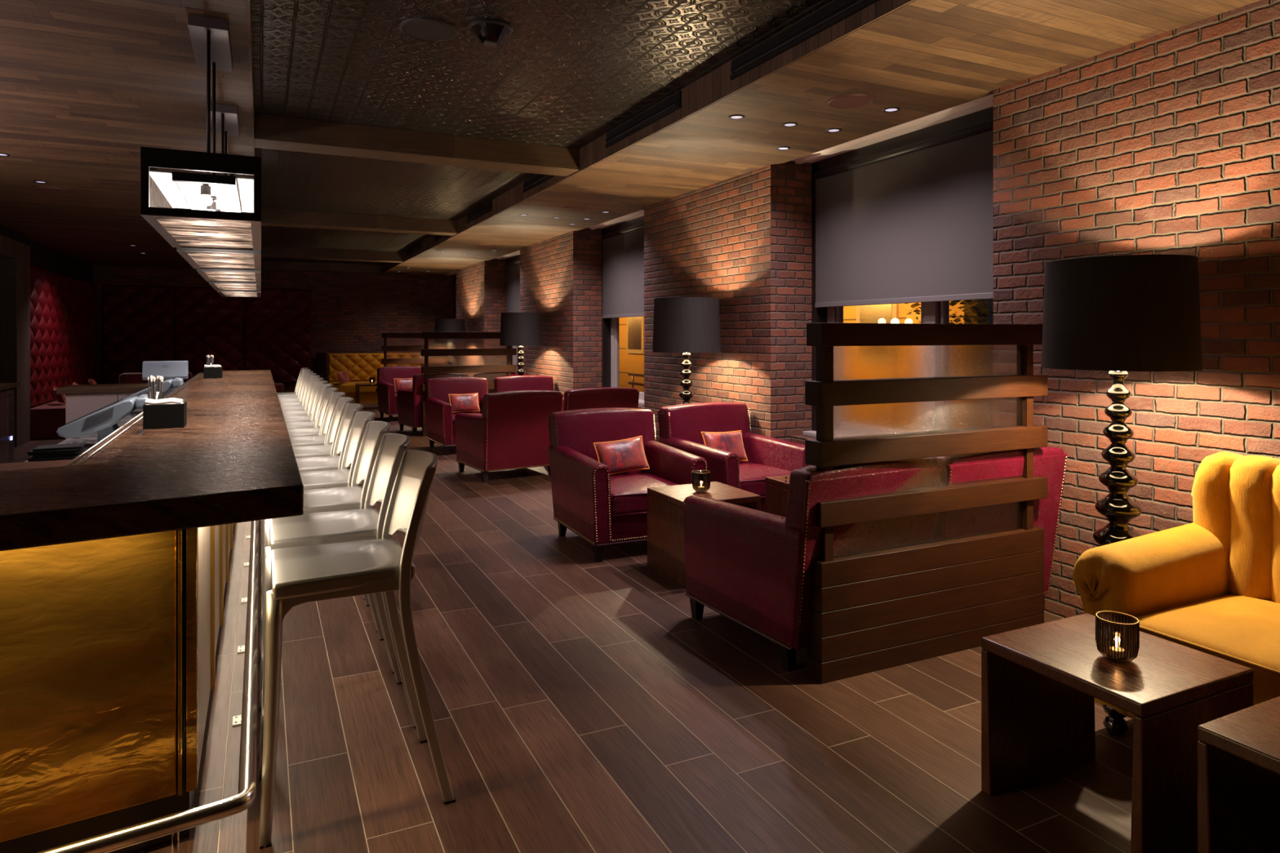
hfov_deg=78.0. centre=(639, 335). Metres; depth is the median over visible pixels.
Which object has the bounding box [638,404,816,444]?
sill
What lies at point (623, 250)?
roller blind
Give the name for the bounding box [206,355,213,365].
glass
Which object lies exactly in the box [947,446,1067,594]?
leather armchair
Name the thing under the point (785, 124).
recessed light
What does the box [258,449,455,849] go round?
bar stool
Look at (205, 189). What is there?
bulb
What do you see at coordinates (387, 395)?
leather armchair
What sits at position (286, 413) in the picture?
bar stool
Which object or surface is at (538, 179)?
air vent
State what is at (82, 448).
folder
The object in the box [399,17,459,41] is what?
ceiling speaker
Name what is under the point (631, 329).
building
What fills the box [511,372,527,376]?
leather armchair
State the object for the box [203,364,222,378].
caddy
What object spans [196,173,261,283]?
pendant lantern
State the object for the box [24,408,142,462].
countertop
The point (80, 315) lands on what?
upholstery
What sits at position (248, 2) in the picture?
trim
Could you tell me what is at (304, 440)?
bar stool
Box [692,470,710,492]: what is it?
candle holder
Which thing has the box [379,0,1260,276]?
ceiling
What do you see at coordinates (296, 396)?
bar stool
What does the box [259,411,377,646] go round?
bar stool
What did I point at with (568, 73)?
ceiling
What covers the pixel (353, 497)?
bar stool
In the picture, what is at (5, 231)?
trim
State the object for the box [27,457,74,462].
folder
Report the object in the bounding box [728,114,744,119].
recessed light
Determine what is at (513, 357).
window
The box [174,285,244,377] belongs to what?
padded wall panel
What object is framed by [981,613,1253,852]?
side table
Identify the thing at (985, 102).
trim
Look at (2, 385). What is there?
countertop
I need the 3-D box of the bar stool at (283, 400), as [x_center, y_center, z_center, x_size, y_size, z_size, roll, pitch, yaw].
[-3.947,0.942,8.861,0.564,1.078,0.444,0,0,-26]
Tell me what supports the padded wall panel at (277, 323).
attached to the wall at (351, 312)
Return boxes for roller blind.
[452,278,456,319]
[504,259,519,312]
[600,222,644,318]
[813,120,993,307]
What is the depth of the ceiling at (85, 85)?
4.96 m
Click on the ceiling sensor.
(491, 32)
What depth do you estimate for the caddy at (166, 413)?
3.67 m
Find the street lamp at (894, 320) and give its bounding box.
[890,318,898,323]
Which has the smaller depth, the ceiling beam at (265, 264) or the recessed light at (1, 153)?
the recessed light at (1, 153)
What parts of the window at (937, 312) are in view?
sill, frame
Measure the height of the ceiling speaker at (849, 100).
0.014 m
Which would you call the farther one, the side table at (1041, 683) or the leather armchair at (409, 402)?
the leather armchair at (409, 402)
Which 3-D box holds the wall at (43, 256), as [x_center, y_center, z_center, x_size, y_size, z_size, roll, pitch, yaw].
[-10.571,0.033,13.184,1.550,2.894,5.480,0,0,-26]
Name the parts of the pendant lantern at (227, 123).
frame, glass, hanging rod, hanging rod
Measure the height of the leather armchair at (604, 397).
0.917 m
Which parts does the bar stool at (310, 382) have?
seat, leg, leg, backrest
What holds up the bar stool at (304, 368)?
on the floor
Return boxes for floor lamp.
[434,319,465,332]
[499,312,542,375]
[652,297,720,404]
[1040,254,1202,546]
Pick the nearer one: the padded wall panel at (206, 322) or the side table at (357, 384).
the side table at (357, 384)
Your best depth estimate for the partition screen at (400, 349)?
15.63 m
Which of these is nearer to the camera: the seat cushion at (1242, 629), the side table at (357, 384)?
the seat cushion at (1242, 629)
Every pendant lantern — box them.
[140,13,261,251]
[176,102,261,270]
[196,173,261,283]
[208,281,261,291]
[217,290,261,297]
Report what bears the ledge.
attached to the countertop at (233, 460)
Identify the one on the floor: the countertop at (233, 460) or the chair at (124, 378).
the chair at (124, 378)
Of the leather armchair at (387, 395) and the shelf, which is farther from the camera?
the leather armchair at (387, 395)
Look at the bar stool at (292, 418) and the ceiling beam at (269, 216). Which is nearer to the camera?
the bar stool at (292, 418)
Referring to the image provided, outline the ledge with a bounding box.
[63,372,203,466]
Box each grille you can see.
[37,188,67,192]
[403,21,455,40]
[564,207,586,210]
[830,97,871,107]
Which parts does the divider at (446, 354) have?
post, rail, rail, glass pane, glass pane, glass pane, rail, rail, glass pane, post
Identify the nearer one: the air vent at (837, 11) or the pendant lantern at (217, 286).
the air vent at (837, 11)
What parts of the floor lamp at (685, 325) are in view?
lamp shade, beaded stem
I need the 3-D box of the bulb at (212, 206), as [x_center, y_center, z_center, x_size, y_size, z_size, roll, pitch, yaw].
[-2.031,-0.603,3.745,0.052,0.106,0.052,0,0,-26]
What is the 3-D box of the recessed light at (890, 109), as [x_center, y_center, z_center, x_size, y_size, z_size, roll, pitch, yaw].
[1.569,-1.411,4.935,0.106,0.006,0.106,0,0,-26]
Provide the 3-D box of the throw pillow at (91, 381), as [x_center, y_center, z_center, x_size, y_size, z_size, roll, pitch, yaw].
[-9.907,0.899,14.312,0.136,0.248,0.407,0,0,-41]
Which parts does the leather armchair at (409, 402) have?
leg, arm, leg, nailhead trim, backrest, panel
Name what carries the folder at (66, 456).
on the folder at (70, 458)
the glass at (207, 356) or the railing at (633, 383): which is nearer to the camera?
the glass at (207, 356)
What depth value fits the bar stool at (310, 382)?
8.03 m
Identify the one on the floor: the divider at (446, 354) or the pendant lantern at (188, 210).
the divider at (446, 354)
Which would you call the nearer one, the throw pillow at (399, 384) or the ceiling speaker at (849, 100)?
the ceiling speaker at (849, 100)
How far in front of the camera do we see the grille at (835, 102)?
4.76 m
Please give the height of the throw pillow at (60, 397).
0.248 m
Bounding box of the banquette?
[30,382,284,439]
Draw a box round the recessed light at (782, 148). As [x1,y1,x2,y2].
[776,146,790,150]
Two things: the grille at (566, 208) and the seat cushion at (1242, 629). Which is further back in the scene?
the grille at (566, 208)
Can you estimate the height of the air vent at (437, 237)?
0.112 m
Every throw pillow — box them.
[53,386,66,404]
[88,377,97,384]
[336,370,349,383]
[393,377,413,391]
[448,392,479,413]
[592,435,649,475]
[701,430,747,461]
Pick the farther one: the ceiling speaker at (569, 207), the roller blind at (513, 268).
the roller blind at (513, 268)
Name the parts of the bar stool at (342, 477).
leg, leg, seat, leg, backrest, leg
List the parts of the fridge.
door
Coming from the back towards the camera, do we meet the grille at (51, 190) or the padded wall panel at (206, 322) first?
the padded wall panel at (206, 322)
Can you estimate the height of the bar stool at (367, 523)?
1.078 m
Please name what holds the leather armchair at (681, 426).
on the floor
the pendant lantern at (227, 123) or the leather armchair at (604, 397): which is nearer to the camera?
the pendant lantern at (227, 123)
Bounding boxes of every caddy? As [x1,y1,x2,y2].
[142,397,186,429]
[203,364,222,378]
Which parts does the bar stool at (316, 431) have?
seat, leg, leg, backrest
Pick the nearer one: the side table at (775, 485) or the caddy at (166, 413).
the caddy at (166, 413)
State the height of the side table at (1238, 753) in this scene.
0.500 m
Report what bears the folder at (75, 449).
on the folder at (82, 448)
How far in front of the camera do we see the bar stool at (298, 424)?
6.58 m
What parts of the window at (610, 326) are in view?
frame, sill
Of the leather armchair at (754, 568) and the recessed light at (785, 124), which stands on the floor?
the leather armchair at (754, 568)
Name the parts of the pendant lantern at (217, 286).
glass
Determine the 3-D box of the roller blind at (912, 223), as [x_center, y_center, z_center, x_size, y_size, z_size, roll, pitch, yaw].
[1.917,-0.803,5.712,0.064,1.136,2.040,0,0,-26]
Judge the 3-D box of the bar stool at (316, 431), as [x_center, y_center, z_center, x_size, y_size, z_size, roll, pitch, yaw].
[-2.557,0.942,5.965,0.564,1.078,0.444,0,0,-26]
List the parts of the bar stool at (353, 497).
leg, leg, seat, leg, backrest, leg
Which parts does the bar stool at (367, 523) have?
leg, leg, seat, leg, backrest, leg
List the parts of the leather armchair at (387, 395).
arm, leg, nailhead trim, backrest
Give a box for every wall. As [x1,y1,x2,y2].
[25,237,93,408]
[93,266,453,392]
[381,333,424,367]
[456,0,1279,617]
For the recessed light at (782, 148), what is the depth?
5.95 m
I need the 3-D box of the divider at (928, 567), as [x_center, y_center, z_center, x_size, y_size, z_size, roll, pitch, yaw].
[1.382,0.713,3.703,1.420,1.535,0.108,0,0,-26]
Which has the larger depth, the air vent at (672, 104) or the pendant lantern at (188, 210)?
the air vent at (672, 104)
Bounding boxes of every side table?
[355,382,377,404]
[647,481,760,587]
[765,474,790,517]
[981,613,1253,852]
[1197,696,1279,852]
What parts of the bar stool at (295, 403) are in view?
seat, leg, leg, backrest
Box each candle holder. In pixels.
[368,377,374,383]
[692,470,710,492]
[1095,611,1139,663]
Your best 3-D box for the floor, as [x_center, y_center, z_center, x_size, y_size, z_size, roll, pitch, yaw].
[-3.668,1.540,7.446,9.030,0.120,21.800,0,0,-26]
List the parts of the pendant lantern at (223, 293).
glass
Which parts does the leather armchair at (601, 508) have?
panel, nailhead trim, leg, nailhead trim, arm, leg, backrest, nailhead trim, seat rail, nailhead trim, arm, nailhead trim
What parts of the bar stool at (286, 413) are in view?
seat, leg, leg, backrest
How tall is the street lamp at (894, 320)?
2.090 m
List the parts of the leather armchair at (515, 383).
backrest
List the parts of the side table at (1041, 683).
panel leg, panel leg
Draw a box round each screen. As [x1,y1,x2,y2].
[142,360,188,397]
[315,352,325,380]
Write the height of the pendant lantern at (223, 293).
0.942 m
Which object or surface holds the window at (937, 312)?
in the wall at (1166, 143)
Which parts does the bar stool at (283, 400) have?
seat, leg, leg, backrest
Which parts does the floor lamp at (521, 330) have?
lamp shade, beaded stem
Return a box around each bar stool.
[258,433,416,757]
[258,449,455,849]
[259,383,333,525]
[259,387,338,542]
[259,391,345,561]
[259,397,353,583]
[259,403,364,611]
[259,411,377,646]
[259,421,394,692]
[276,367,308,395]
[278,368,311,399]
[279,370,313,402]
[280,373,316,406]
[280,375,319,410]
[282,377,323,416]
[284,380,328,422]
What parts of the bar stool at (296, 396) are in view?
seat, leg, leg, backrest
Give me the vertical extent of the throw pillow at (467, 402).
0.245 m
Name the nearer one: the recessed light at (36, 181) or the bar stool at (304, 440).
the bar stool at (304, 440)
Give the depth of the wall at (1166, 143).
4.05 m
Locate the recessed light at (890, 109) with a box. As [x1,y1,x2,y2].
[882,106,899,112]
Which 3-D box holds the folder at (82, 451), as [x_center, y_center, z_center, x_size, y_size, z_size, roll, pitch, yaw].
[-3.243,0.659,4.418,0.220,0.010,0.170,0,0,-28]
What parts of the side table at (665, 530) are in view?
panel leg, panel leg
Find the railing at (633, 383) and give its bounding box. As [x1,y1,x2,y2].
[627,373,644,388]
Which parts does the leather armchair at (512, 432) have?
leg, nailhead trim, arm, leg, backrest, panel, nailhead trim, leg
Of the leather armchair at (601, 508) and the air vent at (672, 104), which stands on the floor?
the leather armchair at (601, 508)
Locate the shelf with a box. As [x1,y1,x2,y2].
[0,459,71,471]
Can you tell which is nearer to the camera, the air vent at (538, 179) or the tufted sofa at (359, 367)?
the air vent at (538, 179)
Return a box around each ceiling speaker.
[35,186,70,193]
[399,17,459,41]
[563,205,587,210]
[826,93,874,108]
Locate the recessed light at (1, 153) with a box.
[0,152,9,155]
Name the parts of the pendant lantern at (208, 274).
frame, glass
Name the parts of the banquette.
seat, seat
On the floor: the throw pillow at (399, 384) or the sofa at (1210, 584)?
the sofa at (1210, 584)
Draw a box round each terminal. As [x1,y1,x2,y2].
[56,394,151,442]
[119,377,183,401]
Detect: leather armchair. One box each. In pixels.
[376,366,422,421]
[396,373,425,435]
[424,377,488,455]
[454,390,563,482]
[493,375,564,410]
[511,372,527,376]
[547,407,706,562]
[561,386,639,411]
[657,402,810,511]
[683,461,920,671]
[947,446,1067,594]
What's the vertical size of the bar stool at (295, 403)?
1.078 m
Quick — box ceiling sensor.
[467,17,512,47]
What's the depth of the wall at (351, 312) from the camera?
18.07 m
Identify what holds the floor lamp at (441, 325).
on the floor
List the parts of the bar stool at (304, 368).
seat, leg, backrest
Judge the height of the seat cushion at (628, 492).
0.187 m
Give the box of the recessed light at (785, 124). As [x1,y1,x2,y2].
[782,122,797,127]
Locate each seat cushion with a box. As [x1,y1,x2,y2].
[395,392,397,404]
[452,413,482,431]
[609,472,678,515]
[738,462,791,496]
[1135,594,1279,702]
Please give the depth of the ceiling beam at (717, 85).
4.93 m
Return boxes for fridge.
[0,389,14,463]
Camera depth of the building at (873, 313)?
12.64 m
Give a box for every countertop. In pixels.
[0,369,303,551]
[0,382,19,390]
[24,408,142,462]
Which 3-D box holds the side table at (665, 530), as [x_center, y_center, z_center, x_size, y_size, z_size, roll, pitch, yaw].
[0.393,1.230,4.970,0.524,0.500,0.524,0,0,-26]
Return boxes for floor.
[13,403,1133,852]
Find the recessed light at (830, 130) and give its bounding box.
[826,128,841,132]
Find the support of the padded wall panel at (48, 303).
attached to the wall at (43, 256)
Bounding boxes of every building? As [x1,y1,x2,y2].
[618,316,644,391]
[843,298,988,324]
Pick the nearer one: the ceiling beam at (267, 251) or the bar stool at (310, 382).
the bar stool at (310, 382)
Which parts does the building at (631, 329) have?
pane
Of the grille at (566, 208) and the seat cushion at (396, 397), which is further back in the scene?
the seat cushion at (396, 397)
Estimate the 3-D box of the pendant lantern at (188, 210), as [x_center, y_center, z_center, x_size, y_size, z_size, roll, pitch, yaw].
[-2.031,-0.943,3.745,0.425,0.942,1.270,0,0,-26]
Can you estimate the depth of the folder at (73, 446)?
4.38 m
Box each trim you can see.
[0,224,25,244]
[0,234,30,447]
[246,0,255,156]
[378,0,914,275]
[444,93,993,275]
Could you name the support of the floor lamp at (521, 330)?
on the floor
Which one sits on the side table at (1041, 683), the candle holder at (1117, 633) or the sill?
the candle holder at (1117, 633)
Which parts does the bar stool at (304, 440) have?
seat, leg, leg, backrest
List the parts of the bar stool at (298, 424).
seat, leg, leg, backrest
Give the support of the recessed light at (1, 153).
in the ceiling at (85, 85)
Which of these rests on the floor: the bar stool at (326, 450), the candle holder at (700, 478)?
the bar stool at (326, 450)
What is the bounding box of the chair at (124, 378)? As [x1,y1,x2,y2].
[119,372,192,383]
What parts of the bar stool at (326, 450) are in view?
leg, seat, leg, leg, backrest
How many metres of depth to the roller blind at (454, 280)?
18.93 m
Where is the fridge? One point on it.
(6, 397)
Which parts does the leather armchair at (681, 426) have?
panel, arm, backrest, nailhead trim, seat rail, arm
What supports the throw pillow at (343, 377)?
on the tufted sofa at (359, 367)
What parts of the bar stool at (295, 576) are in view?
leg, leg, seat, leg, backrest, leg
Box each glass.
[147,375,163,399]
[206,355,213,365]
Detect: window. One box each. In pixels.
[506,254,519,372]
[601,215,644,405]
[802,106,993,437]
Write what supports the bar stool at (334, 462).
on the floor
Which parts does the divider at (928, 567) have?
post, rail, rail, rail, glass pane, glass pane, glass pane, glass pane, rail, post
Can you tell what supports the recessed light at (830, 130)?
in the ceiling at (922, 58)
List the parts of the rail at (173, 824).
post, plate, plate, plate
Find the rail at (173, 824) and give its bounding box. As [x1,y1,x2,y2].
[36,520,258,852]
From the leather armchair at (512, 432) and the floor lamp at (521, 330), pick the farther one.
the floor lamp at (521, 330)
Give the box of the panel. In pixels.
[0,523,235,852]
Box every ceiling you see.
[0,0,253,269]
[250,0,832,264]
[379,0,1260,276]
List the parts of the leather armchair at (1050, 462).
backrest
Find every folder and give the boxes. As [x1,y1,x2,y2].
[26,448,80,453]
[27,447,84,455]
[27,455,78,460]
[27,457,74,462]
[32,443,85,450]
[32,449,85,457]
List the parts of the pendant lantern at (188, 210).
glass, frame, glass, hanging rod, hanging rod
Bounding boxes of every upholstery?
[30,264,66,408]
[62,274,97,386]
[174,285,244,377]
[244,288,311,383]
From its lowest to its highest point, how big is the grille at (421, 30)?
0.003 m
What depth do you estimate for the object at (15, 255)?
10.50 m
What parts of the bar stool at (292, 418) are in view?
seat, leg, leg, backrest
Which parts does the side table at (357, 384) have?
panel leg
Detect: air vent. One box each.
[434,235,445,240]
[466,200,492,223]
[522,173,553,192]
[604,89,681,147]
[729,0,879,79]
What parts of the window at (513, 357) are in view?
frame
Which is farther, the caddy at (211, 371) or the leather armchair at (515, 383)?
the leather armchair at (515, 383)
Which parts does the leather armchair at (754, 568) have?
leg, nailhead trim, arm, nailhead trim, leg, nailhead trim, backrest, panel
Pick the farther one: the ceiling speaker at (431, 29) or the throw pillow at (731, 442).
the throw pillow at (731, 442)
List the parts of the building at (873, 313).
pane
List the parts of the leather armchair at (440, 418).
leg, arm, leg, nailhead trim, seat rail, backrest, arm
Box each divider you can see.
[421,332,516,436]
[804,322,1047,684]
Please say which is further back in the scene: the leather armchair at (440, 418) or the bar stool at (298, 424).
the leather armchair at (440, 418)
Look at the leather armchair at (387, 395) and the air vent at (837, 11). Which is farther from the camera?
the leather armchair at (387, 395)
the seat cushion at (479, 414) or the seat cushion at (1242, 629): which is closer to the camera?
the seat cushion at (1242, 629)
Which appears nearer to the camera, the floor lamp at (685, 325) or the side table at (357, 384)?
the floor lamp at (685, 325)
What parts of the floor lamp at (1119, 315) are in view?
beaded stem, lamp shade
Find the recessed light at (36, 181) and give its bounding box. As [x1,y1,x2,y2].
[33,180,48,183]
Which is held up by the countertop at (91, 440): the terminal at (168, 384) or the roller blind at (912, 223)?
the terminal at (168, 384)
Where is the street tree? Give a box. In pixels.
[903,299,993,324]
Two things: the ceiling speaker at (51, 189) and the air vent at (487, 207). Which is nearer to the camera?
the ceiling speaker at (51, 189)
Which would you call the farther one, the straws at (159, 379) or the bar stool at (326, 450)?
the bar stool at (326, 450)
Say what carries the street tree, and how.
on the pavement
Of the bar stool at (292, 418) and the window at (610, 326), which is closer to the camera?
the bar stool at (292, 418)
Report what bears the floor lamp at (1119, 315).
on the floor
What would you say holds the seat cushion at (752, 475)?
on the leather armchair at (681, 426)
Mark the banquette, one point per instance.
(46, 419)
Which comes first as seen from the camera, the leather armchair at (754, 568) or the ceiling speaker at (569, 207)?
the leather armchair at (754, 568)
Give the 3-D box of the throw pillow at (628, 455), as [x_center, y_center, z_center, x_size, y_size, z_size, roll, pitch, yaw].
[-0.137,0.892,5.854,0.417,0.270,0.148,0,0,-31]
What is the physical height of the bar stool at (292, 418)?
1.078 m
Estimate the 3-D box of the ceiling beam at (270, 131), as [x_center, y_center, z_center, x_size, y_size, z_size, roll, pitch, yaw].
[-1.721,-1.518,6.400,2.520,0.184,0.310,0,0,-26]
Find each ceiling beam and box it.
[253,113,579,176]
[261,208,457,235]
[261,245,403,262]
[261,260,381,273]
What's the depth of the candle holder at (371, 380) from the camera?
16.15 m
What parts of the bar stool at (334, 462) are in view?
leg, leg, seat, leg, backrest, leg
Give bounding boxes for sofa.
[328,353,383,404]
[1072,451,1279,737]
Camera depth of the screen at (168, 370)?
8.09 m
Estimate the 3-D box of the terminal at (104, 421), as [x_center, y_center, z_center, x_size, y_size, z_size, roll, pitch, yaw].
[-3.389,0.538,5.025,0.471,0.303,0.326,0,0,-26]
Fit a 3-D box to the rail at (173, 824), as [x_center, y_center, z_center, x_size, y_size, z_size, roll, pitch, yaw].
[-3.565,1.373,5.560,1.592,0.214,8.689,0,0,-26]
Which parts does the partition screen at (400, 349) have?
post, rail, rail, rail, glass pane, glass pane, glass pane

